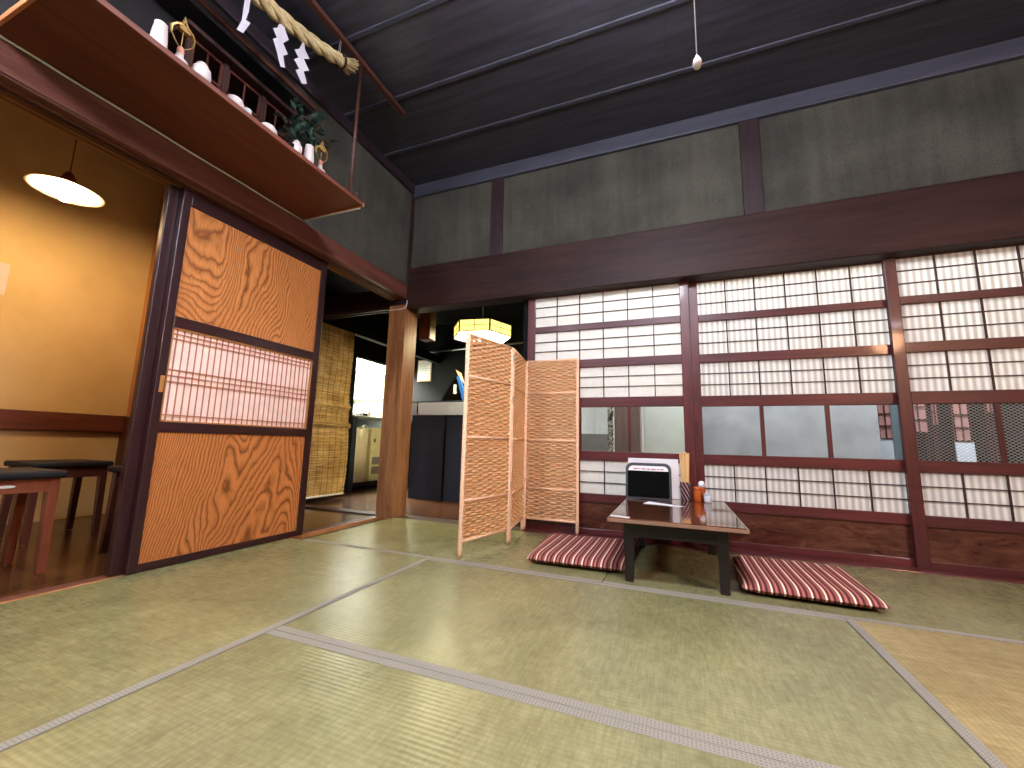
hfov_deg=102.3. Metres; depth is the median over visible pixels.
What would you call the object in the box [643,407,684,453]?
wall
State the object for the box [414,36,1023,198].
trim
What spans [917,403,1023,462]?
building
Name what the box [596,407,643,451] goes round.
wall
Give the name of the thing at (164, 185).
trim
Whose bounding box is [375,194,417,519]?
pillar
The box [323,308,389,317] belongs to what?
trim
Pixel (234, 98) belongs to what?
dish
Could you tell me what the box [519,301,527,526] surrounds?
wall
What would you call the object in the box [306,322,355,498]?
bamboo blind
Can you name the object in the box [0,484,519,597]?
floor
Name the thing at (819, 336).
door
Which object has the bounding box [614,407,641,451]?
wooden post
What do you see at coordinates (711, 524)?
table
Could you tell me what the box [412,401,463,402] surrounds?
countertop
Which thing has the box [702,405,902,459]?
wall
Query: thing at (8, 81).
trim
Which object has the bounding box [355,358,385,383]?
extractor hood
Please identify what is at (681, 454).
chopsticks
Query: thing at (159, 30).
vase
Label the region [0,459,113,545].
stool
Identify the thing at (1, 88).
trim
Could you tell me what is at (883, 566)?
trim
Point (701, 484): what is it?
spice shaker
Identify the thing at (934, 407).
lattice panel
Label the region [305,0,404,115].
ceiling bar
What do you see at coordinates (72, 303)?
wall
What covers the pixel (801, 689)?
mat
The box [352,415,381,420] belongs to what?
countertop
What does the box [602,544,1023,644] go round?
mat
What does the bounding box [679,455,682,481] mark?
chopsticks
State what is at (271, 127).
dish
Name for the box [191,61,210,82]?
lidded jar
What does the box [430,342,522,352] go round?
pipe
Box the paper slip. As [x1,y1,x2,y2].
[644,501,684,506]
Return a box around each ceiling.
[231,0,1023,185]
[326,268,523,326]
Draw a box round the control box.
[365,428,380,480]
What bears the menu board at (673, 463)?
on the table
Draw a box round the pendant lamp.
[23,139,104,207]
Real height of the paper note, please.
0.222 m
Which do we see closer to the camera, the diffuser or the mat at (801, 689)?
the mat at (801, 689)
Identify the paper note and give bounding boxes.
[0,262,10,294]
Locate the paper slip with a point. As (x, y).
(648, 502)
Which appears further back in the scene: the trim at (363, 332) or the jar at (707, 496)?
the trim at (363, 332)
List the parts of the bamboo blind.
rod, rod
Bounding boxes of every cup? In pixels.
[244,107,251,114]
[680,482,690,500]
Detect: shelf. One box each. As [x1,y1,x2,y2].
[0,0,363,220]
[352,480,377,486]
[353,397,382,404]
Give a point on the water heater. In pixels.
(362, 432)
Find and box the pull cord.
[692,0,701,69]
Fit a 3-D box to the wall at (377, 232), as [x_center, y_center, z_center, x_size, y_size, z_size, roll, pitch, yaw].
[-1.925,-1.691,1.494,0.135,1.045,5.200,-2,-9,22]
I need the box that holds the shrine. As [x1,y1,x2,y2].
[167,19,302,144]
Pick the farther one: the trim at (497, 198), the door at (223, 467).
the trim at (497, 198)
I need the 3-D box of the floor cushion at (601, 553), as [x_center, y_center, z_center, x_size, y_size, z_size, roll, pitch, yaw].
[0.411,0.955,2.382,0.575,0.052,0.657,-2,-9,22]
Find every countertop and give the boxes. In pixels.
[346,415,381,490]
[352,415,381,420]
[408,401,520,506]
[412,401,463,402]
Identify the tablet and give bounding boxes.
[626,462,671,500]
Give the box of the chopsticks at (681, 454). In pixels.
[681,454,683,481]
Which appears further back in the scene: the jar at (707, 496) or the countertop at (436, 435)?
the countertop at (436, 435)
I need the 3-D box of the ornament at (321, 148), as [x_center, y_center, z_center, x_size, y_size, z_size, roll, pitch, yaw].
[-1.044,-1.240,2.252,0.068,0.204,0.062,6,-9,-26]
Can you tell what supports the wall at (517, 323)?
attached to the wall at (443, 374)
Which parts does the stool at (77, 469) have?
leg, leg, leg, leg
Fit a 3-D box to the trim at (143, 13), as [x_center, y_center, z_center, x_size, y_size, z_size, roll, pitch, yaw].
[-1.781,-1.670,1.667,0.016,0.840,2.030,-2,-9,22]
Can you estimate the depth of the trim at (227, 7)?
2.75 m
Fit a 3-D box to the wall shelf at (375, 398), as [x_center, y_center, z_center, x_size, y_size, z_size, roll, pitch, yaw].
[-2.550,0.347,8.079,2.100,0.130,0.330,-2,-9,22]
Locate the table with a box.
[607,498,749,595]
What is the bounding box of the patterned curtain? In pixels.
[608,407,613,451]
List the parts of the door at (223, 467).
recessed pull, rail, rail, rail, rail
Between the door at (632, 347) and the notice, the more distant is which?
the notice
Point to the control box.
(374, 434)
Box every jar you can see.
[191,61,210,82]
[290,140,301,153]
[703,493,711,502]
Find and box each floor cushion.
[527,534,638,570]
[733,555,891,608]
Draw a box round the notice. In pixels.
[417,360,431,381]
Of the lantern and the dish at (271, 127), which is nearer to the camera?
the dish at (271, 127)
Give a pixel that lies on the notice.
(424, 367)
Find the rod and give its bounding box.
[348,63,362,192]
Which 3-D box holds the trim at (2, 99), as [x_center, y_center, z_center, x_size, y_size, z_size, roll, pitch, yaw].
[-2.032,-1.122,1.394,0.004,0.009,5.100,-2,-9,22]
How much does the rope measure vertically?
0.524 m
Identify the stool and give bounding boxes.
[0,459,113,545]
[0,467,67,574]
[98,465,121,552]
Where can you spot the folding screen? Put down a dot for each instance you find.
(539, 439)
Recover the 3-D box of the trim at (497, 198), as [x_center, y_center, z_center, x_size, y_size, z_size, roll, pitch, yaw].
[-0.109,-1.411,3.534,0.110,0.710,0.118,-2,-9,22]
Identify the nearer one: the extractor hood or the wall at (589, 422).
the wall at (589, 422)
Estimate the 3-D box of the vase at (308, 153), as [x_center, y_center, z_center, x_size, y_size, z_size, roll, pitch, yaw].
[-1.067,-1.201,2.163,0.054,0.100,0.054,-2,-9,22]
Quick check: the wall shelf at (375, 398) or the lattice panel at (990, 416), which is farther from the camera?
the wall shelf at (375, 398)
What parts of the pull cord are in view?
knob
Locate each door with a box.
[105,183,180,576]
[122,187,327,574]
[525,281,697,545]
[688,261,919,566]
[881,243,1023,578]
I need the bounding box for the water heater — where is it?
[353,424,367,482]
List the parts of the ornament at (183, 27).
stem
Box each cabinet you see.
[582,434,607,450]
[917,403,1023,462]
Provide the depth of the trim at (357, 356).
5.69 m
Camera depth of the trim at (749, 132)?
2.79 m
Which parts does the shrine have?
post, door, post, door, post, door, post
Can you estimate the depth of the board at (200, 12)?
2.15 m
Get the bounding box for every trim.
[0,0,295,137]
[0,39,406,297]
[0,72,405,299]
[0,87,397,299]
[0,97,390,300]
[0,409,127,432]
[0,516,380,603]
[114,417,129,465]
[126,184,165,416]
[210,0,414,193]
[305,504,374,515]
[322,318,439,363]
[323,291,389,315]
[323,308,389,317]
[357,356,385,365]
[395,515,520,530]
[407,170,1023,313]
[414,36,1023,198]
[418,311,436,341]
[489,177,503,255]
[520,528,1023,583]
[739,118,764,214]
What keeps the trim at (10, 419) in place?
attached to the wall at (72, 303)
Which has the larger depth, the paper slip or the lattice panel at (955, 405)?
the lattice panel at (955, 405)
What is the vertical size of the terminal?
0.304 m
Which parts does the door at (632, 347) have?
rail, rail, rail, rail, rail, rail, rail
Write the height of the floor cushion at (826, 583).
0.052 m
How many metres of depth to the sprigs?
2.24 m
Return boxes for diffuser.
[455,331,508,342]
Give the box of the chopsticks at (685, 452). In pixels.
[685,452,686,481]
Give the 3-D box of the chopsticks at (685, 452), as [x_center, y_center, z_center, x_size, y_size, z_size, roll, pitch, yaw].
[1.110,0.575,2.629,0.009,0.277,0.007,1,-7,5]
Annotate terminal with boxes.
[441,376,463,400]
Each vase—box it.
[150,19,167,47]
[303,144,313,163]
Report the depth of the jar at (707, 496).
2.52 m
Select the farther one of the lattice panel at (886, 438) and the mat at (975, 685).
the lattice panel at (886, 438)
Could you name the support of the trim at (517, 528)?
attached to the wall at (525, 329)
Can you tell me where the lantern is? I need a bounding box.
[453,314,511,344]
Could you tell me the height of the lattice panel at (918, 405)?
1.612 m
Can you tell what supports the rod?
hanging from the ceiling bar
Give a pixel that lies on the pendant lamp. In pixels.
(65, 187)
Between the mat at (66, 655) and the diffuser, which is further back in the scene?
the diffuser
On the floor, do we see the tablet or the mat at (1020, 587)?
the mat at (1020, 587)
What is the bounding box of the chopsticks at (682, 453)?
[682,453,684,481]
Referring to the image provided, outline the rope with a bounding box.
[237,0,358,83]
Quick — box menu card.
[456,370,463,382]
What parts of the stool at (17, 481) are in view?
maker plate, leg, leg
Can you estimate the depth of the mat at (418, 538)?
2.53 m
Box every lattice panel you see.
[877,405,894,459]
[914,404,930,460]
[928,404,941,460]
[949,404,976,461]
[982,403,999,462]
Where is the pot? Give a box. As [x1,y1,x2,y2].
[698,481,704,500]
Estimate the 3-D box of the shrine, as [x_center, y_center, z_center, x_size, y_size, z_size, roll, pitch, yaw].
[-1.446,-1.376,2.130,0.250,0.416,0.610,-2,-9,22]
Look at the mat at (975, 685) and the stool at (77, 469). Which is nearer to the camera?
the mat at (975, 685)
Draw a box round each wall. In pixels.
[0,38,411,283]
[0,100,162,524]
[308,287,388,494]
[354,380,383,417]
[407,324,465,483]
[411,58,1023,267]
[473,316,523,390]
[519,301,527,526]
[582,407,596,433]
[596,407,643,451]
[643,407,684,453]
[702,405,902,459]
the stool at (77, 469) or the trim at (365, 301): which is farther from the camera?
the trim at (365, 301)
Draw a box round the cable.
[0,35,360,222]
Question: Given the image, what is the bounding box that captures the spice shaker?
[693,486,700,501]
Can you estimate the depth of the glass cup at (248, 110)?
1.86 m
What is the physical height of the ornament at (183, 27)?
0.222 m
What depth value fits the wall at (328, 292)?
5.37 m
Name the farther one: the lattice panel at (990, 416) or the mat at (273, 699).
the lattice panel at (990, 416)
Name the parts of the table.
leg, leg, leg, leg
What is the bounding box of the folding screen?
[457,332,578,558]
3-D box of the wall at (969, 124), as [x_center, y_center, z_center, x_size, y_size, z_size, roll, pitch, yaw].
[1.675,-1.485,2.853,5.700,0.885,0.120,-2,-9,22]
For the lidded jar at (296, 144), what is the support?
on the shelf at (92, 43)
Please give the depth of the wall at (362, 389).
8.44 m
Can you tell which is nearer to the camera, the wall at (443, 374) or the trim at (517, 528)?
the trim at (517, 528)
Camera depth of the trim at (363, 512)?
3.71 m
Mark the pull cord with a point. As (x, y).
(697, 61)
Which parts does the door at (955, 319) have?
glass pane, rail, rail, rail, rail, rail, rail, rail, glass pane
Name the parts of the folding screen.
panel frame, panel frame, panel frame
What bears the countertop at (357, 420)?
on the floor
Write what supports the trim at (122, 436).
attached to the wall at (72, 303)
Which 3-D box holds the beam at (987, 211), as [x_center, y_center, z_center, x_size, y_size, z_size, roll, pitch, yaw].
[1.637,-0.932,2.766,5.540,0.385,0.150,-2,-9,22]
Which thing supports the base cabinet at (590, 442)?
on the floor
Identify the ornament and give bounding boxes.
[170,17,195,64]
[315,140,327,171]
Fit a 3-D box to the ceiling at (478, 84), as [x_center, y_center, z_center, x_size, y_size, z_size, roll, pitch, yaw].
[0.689,-2.312,0.558,5.800,0.060,5.420,-2,-9,22]
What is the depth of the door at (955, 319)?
2.29 m
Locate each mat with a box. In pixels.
[0,538,430,752]
[0,629,802,767]
[274,558,989,767]
[303,517,608,582]
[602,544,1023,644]
[845,618,1023,767]
[1000,582,1023,591]
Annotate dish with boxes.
[227,94,243,108]
[262,122,276,134]
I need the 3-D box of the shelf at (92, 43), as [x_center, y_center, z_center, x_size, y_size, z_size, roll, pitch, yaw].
[-1.373,-1.198,1.981,0.502,0.077,1.336,-2,-9,22]
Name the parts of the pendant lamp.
lamp shade, bulb, cord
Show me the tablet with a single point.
(651, 481)
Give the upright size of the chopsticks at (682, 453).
0.277 m
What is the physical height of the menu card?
0.175 m
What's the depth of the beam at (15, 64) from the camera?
1.93 m
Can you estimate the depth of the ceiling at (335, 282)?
5.70 m
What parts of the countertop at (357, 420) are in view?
panel, panel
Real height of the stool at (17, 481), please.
0.461 m
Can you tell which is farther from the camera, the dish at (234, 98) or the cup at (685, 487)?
the cup at (685, 487)
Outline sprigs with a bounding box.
[272,97,338,154]
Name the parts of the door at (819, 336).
recessed pull, rail, rail, rail, rail, rail, rail, rail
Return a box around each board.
[154,0,316,115]
[628,458,678,498]

